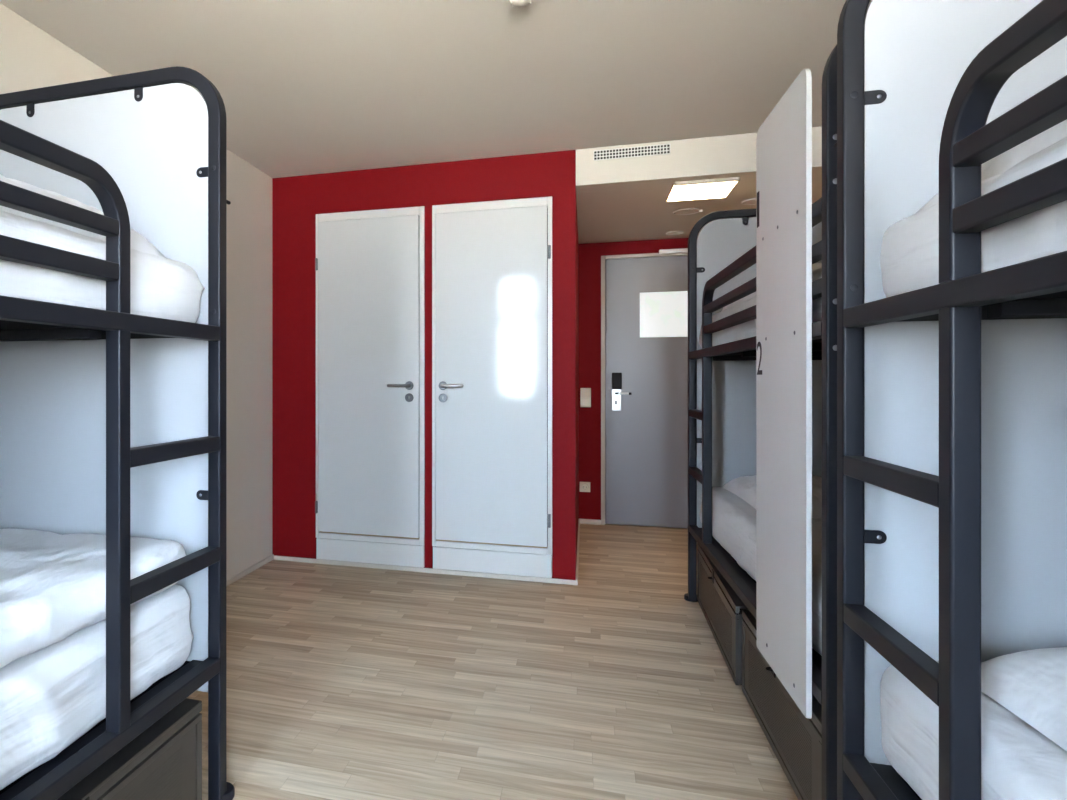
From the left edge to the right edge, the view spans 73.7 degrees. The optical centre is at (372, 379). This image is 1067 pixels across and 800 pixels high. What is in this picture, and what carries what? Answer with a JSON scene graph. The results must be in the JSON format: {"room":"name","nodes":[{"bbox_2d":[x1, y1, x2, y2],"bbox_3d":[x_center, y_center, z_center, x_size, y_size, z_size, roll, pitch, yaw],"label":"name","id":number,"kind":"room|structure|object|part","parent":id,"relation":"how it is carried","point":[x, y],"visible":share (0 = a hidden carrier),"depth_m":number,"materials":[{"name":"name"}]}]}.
{"room":"dormitory","nodes":[
{"label":"dormitory","id":0,"kind":"room"},
{"bbox_2d":[0,3,271,579],"bbox_3d":[-1.512,-0.070,1.845,0.120,2.459,5.474,0,0,17],"label":"wall","id":1,"kind":"structure","parent":0,"point":[30,57],"depth_m":4.07,"materials":[{"name":"white paint"}]},
{"bbox_2d":[226,554,273,585],"bbox_3d":[-1.432,1.144,1.883,0.012,0.032,5.354,0,0,17],"label":"baseboard","id":2,"kind":"structure","parent":1,"relation":"attached to","point":[238,576],"depth_m":4.11,"materials":[{"name":"white wood"}]},
{"bbox_2d":[272,150,577,579],"bbox_3d":[0.505,-0.070,4.998,1.878,2.459,1.742,0,0,17],"label":"wall","id":3,"kind":"structure","parent":0,"point":[296,200],"depth_m":4.27,"materials":[{"name":"red paint"}]},
{"bbox_2d":[315,206,424,567],"bbox_3d":[-0.022,0.045,4.256,0.702,2.177,0.167,0,0,17],"label":"door","id":4,"kind":"structure","parent":3,"relation":"in","point":[370,264],"depth_m":4.23,"materials":[{"name":"white paint"}]},
{"bbox_3d":[0.153,0.037,4.143,0.141,0.021,0.053,0,0,17],"label":"handle","id":5,"kind":"part","parent":4,"relation":"part of","materials":[{"name":"silver metal"}]},
{"bbox_2d":[274,555,577,584],"bbox_3d":[0.258,1.147,4.156,1.878,0.026,0.012,0,0,17],"label":"baseboard","id":6,"kind":"structure","parent":3,"relation":"attached to","point":[285,558],"depth_m":4.12,"materials":[{"name":"white wood"}]},
{"bbox_2d":[432,196,551,577],"bbox_3d":[0.693,0.045,4.036,0.697,2.177,0.167,0,0,17],"label":"door","id":7,"kind":"structure","parent":3,"relation":"in","point":[492,260],"depth_m":4.01,"materials":[{"name":"white paint"}]},
{"bbox_3d":[0.465,0.037,4.046,0.141,0.021,0.053,0,0,17],"label":"handle","id":8,"kind":"part","parent":7,"relation":"part of","materials":[{"name":"silver metal"}]},
{"bbox_2d":[576,519,579,580],"bbox_3d":[1.407,1.143,4.714,0.012,0.034,1.730,0,0,17],"label":"baseboard","id":9,"kind":"structure","parent":3,"relation":"attached to","point":[577,562],"depth_m":4.49,"materials":[{"name":"white wood"}]},
{"bbox_2d":[0,0,871,177],"bbox_3d":[0.458,-1.349,2.211,3.669,0.100,7.336,0,0,17],"label":"ceiling","id":10,"kind":"structure","parent":0,"point":[305,87],"depth_m":2.86,"materials":[{"name":"paint"}]},
{"bbox_2d":[510,0,531,7],"bbox_3d":[0.494,-1.274,2.291,0.088,0.049,0.088,0,0,17],"label":"smoke detector","id":11,"kind":"object","parent":10,"relation":"attached to","point":[518,3],"visible":1,"depth_m":2.29,"materials":[{"name":"white plastic"}]},
{"bbox_2d":[187,524,797,799],"bbox_3d":[0.458,1.210,2.211,3.669,0.100,7.336,0,0,17],"label":"floor","id":12,"kind":"structure","parent":0,"point":[343,682],"depth_m":2.60,"materials":[{"name":"brown wood"}]},
{"bbox_2d":[0,66,234,799],"bbox_3d":[-1.156,0.145,1.056,0.954,2.030,2.148,0,0,18],"label":"bunk bed","id":13,"kind":"object","parent":12,"relation":"on","point":[113,419],"visible":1,"depth_m":1.91,"materials":[{"name":"black metal"}]},
{"bbox_3d":[-0.794,-0.294,0.742,0.038,0.301,1.618,0,0,18],"label":"guard rail","id":14,"kind":"part","parent":13,"relation":"part of","materials":[{"name":"black metal"}]},
{"bbox_2d":[0,584,192,789],"bbox_3d":[-1.140,0.657,1.044,0.798,0.221,1.964,0,0,18],"label":"mattress","id":15,"kind":"object","parent":13,"relation":"on","point":[53,695],"visible":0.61,"depth_m":1.42,"materials":[{"name":"white fabric"}]},
{"bbox_2d":[0,528,185,667],"bbox_3d":[-1.122,0.468,1.130,0.808,0.148,1.759,0,0,18],"label":"duvet","id":16,"kind":"object","parent":15,"relation":"on","point":[53,585],"visible":0.77,"depth_m":1.48,"materials":[{"name":"white fabric"}]},
{"bbox_2d":[0,210,204,322],"bbox_3d":[-1.129,-0.225,1.078,0.798,0.184,1.958,0,0,18],"label":"mattress","id":17,"kind":"object","parent":13,"relation":"on","point":[160,287],"visible":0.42,"depth_m":1.47,"materials":[{"name":"white fabric"}]},
{"bbox_2d":[0,175,165,257],"bbox_3d":[-1.013,-0.393,1.561,0.720,0.145,0.800,0,0,18],"label":"pillow","id":18,"kind":"object","parent":17,"relation":"on","point":[138,242],"visible":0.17,"depth_m":1.56,"materials":[{"name":"white fabric"}]},
{"bbox_3d":[-0.736,-0.124,0.921,0.038,0.039,1.993,0,0,18],"label":"rail","id":19,"kind":"part","parent":13,"relation":"part of","materials":[{"name":"black metal"}]},
{"bbox_3d":[-0.736,0.775,0.921,0.038,0.037,1.993,0,0,18],"label":"rail","id":20,"kind":"part","parent":13,"relation":"part of","materials":[{"name":"black metal"}]},
{"bbox_3d":[-0.553,0.326,1.494,0.038,0.862,0.038,0,0,18],"label":"ladder post","id":21,"kind":"part","parent":13,"relation":"part of","materials":[{"name":"black metal"}]},
{"bbox_2d":[57,698,201,799],"bbox_3d":[-0.945,1.001,1.493,0.803,0.318,0.900,0,0,18],"label":"storage box","id":22,"kind":"object","parent":12,"relation":"on","point":[164,762],"visible":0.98,"depth_m":1.64,"materials":[{"name":"brown wood"}]},
{"bbox_2d":[697,543,748,684],"bbox_3d":[1.872,1.001,2.940,0.803,0.318,1.045,0,0,18],"label":"storage box","id":23,"kind":"object","parent":12,"relation":"on","point":[722,608],"visible":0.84,"depth_m":2.85,"materials":[{"name":"brown wood"}]},
{"bbox_3d":[1.883,0.856,2.937,0.780,0.027,1.045,0,0,18],"label":"box lid","id":24,"kind":"part","parent":23,"relation":"part of","materials":[{"name":"brown wood"}]},
{"bbox_2d":[684,45,836,799],"bbox_3d":[1.810,0.145,2.502,0.954,2.030,2.148,0,0,16],"label":"bunk bed","id":25,"kind":"object","parent":12,"relation":"on","point":[763,405],"visible":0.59,"depth_m":1.97,"materials":[{"name":"black metal"}]},
{"bbox_3d":[1.555,0.326,3.203,0.038,0.862,0.038,0,0,16],"label":"ladder post","id":26,"kind":"part","parent":25,"relation":"part of","materials":[{"name":"black metal"}]},
{"bbox_3d":[2.094,0.139,3.477,0.920,2.018,0.038,0,0,16],"label":"frame","id":27,"kind":"part","parent":25,"relation":"part of","materials":[{"name":"black metal"}]},
{"bbox_3d":[1.387,0.775,2.625,0.038,0.037,1.993,0,0,16],"label":"rail","id":28,"kind":"part","parent":25,"relation":"part of","materials":[{"name":"black"}]},
{"bbox_3d":[1.387,-0.124,2.625,0.038,0.039,1.993,0,0,16],"label":"rail","id":29,"kind":"part","parent":25,"relation":"part of","materials":[{"name":"black metal"}]},
{"bbox_3d":[2.095,0.016,3.479,0.837,1.688,0.016,0,0,16],"label":"panel","id":30,"kind":"part","parent":25,"relation":"part of","materials":[{"name":"grey laminate"}]},
{"bbox_2d":[699,487,821,655],"bbox_3d":[1.800,0.658,2.534,0.798,0.221,1.961,0,0,16],"label":"mattress","id":31,"kind":"object","parent":25,"relation":"on","point":[733,518],"visible":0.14,"depth_m":2.68,"materials":[{"name":"white fabric"}]},
{"bbox_2d":[723,475,821,518],"bbox_3d":[1.971,0.487,2.981,0.680,0.110,0.800,0,0,16],"label":"pillow","id":32,"kind":"object","parent":31,"relation":"on","point":[744,487],"visible":0.17,"depth_m":3.04,"materials":[{"name":"white fabric"}]},
{"bbox_2d":[699,267,821,347],"bbox_3d":[1.800,-0.225,2.535,0.798,0.184,1.960,0,0,16],"label":"mattress","id":33,"kind":"object","parent":25,"relation":"on","point":[745,330],"visible":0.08,"depth_m":2.69,"materials":[{"name":"white fabric"}]},
{"bbox_2d":[721,263,821,311],"bbox_3d":[1.960,-0.406,2.953,0.720,0.170,0.800,0,0,16],"label":"duvet","id":34,"kind":"object","parent":33,"relation":"on","point":[815,266],"visible":0.02,"depth_m":2.96,"materials":[{"name":"white fabric"}]},
{"bbox_3d":[1.335,-0.294,2.445,0.038,0.301,1.618,0,0,16],"label":"guard rail","id":35,"kind":"part","parent":25,"relation":"part of","materials":[{"name":"black"}]},
{"bbox_3d":[1.526,0.139,1.527,0.920,2.018,0.038,0,0,16],"label":"frame","id":36,"kind":"part","parent":25,"relation":"part of","materials":[{"name":"black metal"}]},
{"bbox_2d":[742,610,821,799],"bbox_3d":[1.585,1.001,1.988,0.803,0.318,0.875,0,0,17],"label":"storage box","id":37,"kind":"object","parent":12,"relation":"on","point":[795,740],"visible":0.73,"depth_m":2.01,"materials":[{"name":"brown wood"}]},
{"bbox_3d":[1.596,0.856,1.984,0.780,0.027,0.875,0,0,17],"label":"box lid","id":38,"kind":"part","parent":37,"relation":"part of","materials":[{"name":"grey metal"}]},
{"bbox_2d":[834,0,1066,799],"bbox_3d":[1.117,0.145,0.310,0.954,2.030,2.148,0,0,16],"label":"bunk bed","id":39,"kind":"object","parent":12,"relation":"on","point":[952,393],"visible":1,"depth_m":1.33,"materials":[{"name":"black metal"}]},
{"bbox_3d":[1.401,0.139,1.285,0.920,2.018,0.038,0,0,16],"label":"frame","id":40,"kind":"part","parent":39,"relation":"part of","materials":[{"name":"black metal"}]},
{"bbox_3d":[0.694,0.775,0.433,0.038,0.037,1.993,0,0,16],"label":"rail","id":41,"kind":"part","parent":39,"relation":"part of","materials":[{"name":"black metal"}]},
{"bbox_3d":[0.694,-0.124,0.433,0.038,0.039,1.993,0,0,16],"label":"rail","id":42,"kind":"part","parent":39,"relation":"part of","materials":[{"name":"black metal"}]},
{"bbox_3d":[0.862,0.326,1.011,0.038,0.862,0.038,0,0,16],"label":"ladder post","id":43,"kind":"part","parent":39,"relation":"part of","materials":[{"name":"black metal"}]},
{"bbox_2d":[880,665,1066,799],"bbox_3d":[1.107,0.657,0.344,0.799,0.222,1.958,0,0,16],"label":"mattress","id":44,"kind":"object","parent":39,"relation":"on","point":[1019,762],"visible":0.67,"depth_m":1.12,"materials":[{"name":"white fabric"}]},
{"bbox_2d":[981,647,1066,750],"bbox_3d":[1.280,0.466,0.799,0.660,0.151,0.780,0,0,16],"label":"pillow","id":45,"kind":"object","parent":44,"relation":"on","point":[1031,684],"visible":0.95,"depth_m":1.10,"materials":[{"name":"white fabric"}]},
{"bbox_2d":[880,137,1066,296],"bbox_3d":[1.105,-0.225,0.342,0.796,0.184,1.963,0,0,16],"label":"mattress","id":46,"kind":"object","parent":39,"relation":"on","point":[909,257],"visible":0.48,"depth_m":1.00,"materials":[{"name":"white fabric"}]},
{"bbox_2d":[917,119,1066,212],"bbox_3d":[1.296,-0.388,0.867,0.720,0.135,0.800,0,0,16],"label":"duvet","id":47,"kind":"object","parent":46,"relation":"on","point":[1001,163],"visible":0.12,"depth_m":1.07,"materials":[{"name":"white fabric"}]},
{"bbox_3d":[0.641,-0.294,0.253,0.038,0.301,1.618,0,0,16],"label":"guard rail","id":48,"kind":"part","parent":39,"relation":"part of","materials":[{"name":"black metal"}]},
{"bbox_2d":[578,237,697,519],"bbox_3d":[1.521,-0.070,5.659,3.429,2.459,0.120,0,0,17],"label":"wall","id":49,"kind":"structure","parent":0,"point":[589,254],"depth_m":5.52,"materials":[{"name":"red paint"}]},
{"bbox_2d":[580,482,589,491],"bbox_3d":[1.705,0.864,5.532,0.082,0.080,0.014,0,0,17],"label":"wall socket","id":50,"kind":"object","parent":49,"relation":"attached to","point":[584,486],"visible":1,"depth_m":5.53,"materials":[{"name":"beige plastic"}]},
{"bbox_2d":[580,388,590,406],"bbox_3d":[1.710,0.146,5.531,0.080,0.154,0.014,0,0,17],"label":"light switch","id":51,"kind":"object","parent":49,"relation":"attached to","point":[585,393],"visible":1,"depth_m":5.52,"materials":[{"name":"beige plastic"}]},
{"bbox_2d":[578,519,600,524],"bbox_3d":[1.740,1.141,5.522,0.173,0.038,0.012,0,0,17],"label":"baseboard","id":52,"kind":"structure","parent":49,"relation":"attached to","point":[582,521],"depth_m":5.52,"materials":[{"name":"white wood"}]},
{"bbox_2d":[601,248,687,528],"bbox_3d":[2.273,0.077,5.392,0.923,2.166,0.168,0,0,17],"label":"door","id":53,"kind":"structure","parent":49,"relation":"in","point":[644,297],"depth_m":5.41,"materials":[{"name":"grey wood"}]},
{"bbox_3d":[1.935,0.164,5.463,0.069,0.168,0.010,0,0,17],"label":"lock plate","id":54,"kind":"part","parent":53,"relation":"part of","materials":[{"name":"silver metal"}]},
{"bbox_3d":[1.975,0.111,5.421,0.074,0.019,0.048,0,0,17],"label":"handle","id":55,"kind":"part","parent":53,"relation":"part of","materials":[{"name":"silver metal"}]},
{"bbox_2d":[576,126,821,243],"bbox_3d":[2.144,-1.189,4.493,1.550,0.220,1.742,0,0,17],"label":"ceiling","id":56,"kind":"structure","parent":0,"point":[622,199],"depth_m":3.89,"materials":[{"name":"white paint"}]},
{"bbox_2d":[593,143,670,160],"bbox_3d":[1.427,-1.254,3.799,0.399,0.056,0.007,0,0,17],"label":"ceiling vent","id":57,"kind":"object","parent":56,"relation":"in","point":[660,149],"visible":1,"depth_m":3.80,"materials":[{"name":"grey metal"}]},
{"bbox_3d":[2.039,-1.093,4.473,0.146,0.004,0.146,0,0,17],"label":"plate","id":58,"kind":"part","parent":56,"relation":"part of","materials":[{"name":"white paint"}]},
{"bbox_2d":[666,177,739,201],"bbox_3d":[1.886,-1.084,3.955,0.330,0.022,0.400,0,0,17],"label":"recessed light","id":59,"kind":"object","parent":56,"relation":"in","point":[719,188],"visible":1,"depth_m":3.92,"materials":[{"name":"beige plastic"}]},
{"bbox_2d":[668,182,735,200],"bbox_3d":[1.886,-1.087,3.955,0.314,0.012,0.368,0,0,17],"label":"diffuser","id":60,"kind":"object","parent":59,"relation":"attached to","point":[680,191],"depth_m":3.94,"materials":[{"name":"beige"}]},
{"bbox_3d":[2.345,-1.093,4.211,0.142,0.004,0.142,0,0,17],"label":"plate","id":61,"kind":"part","parent":56,"relation":"part of","materials":[{"name":"white paint"}]}
]}

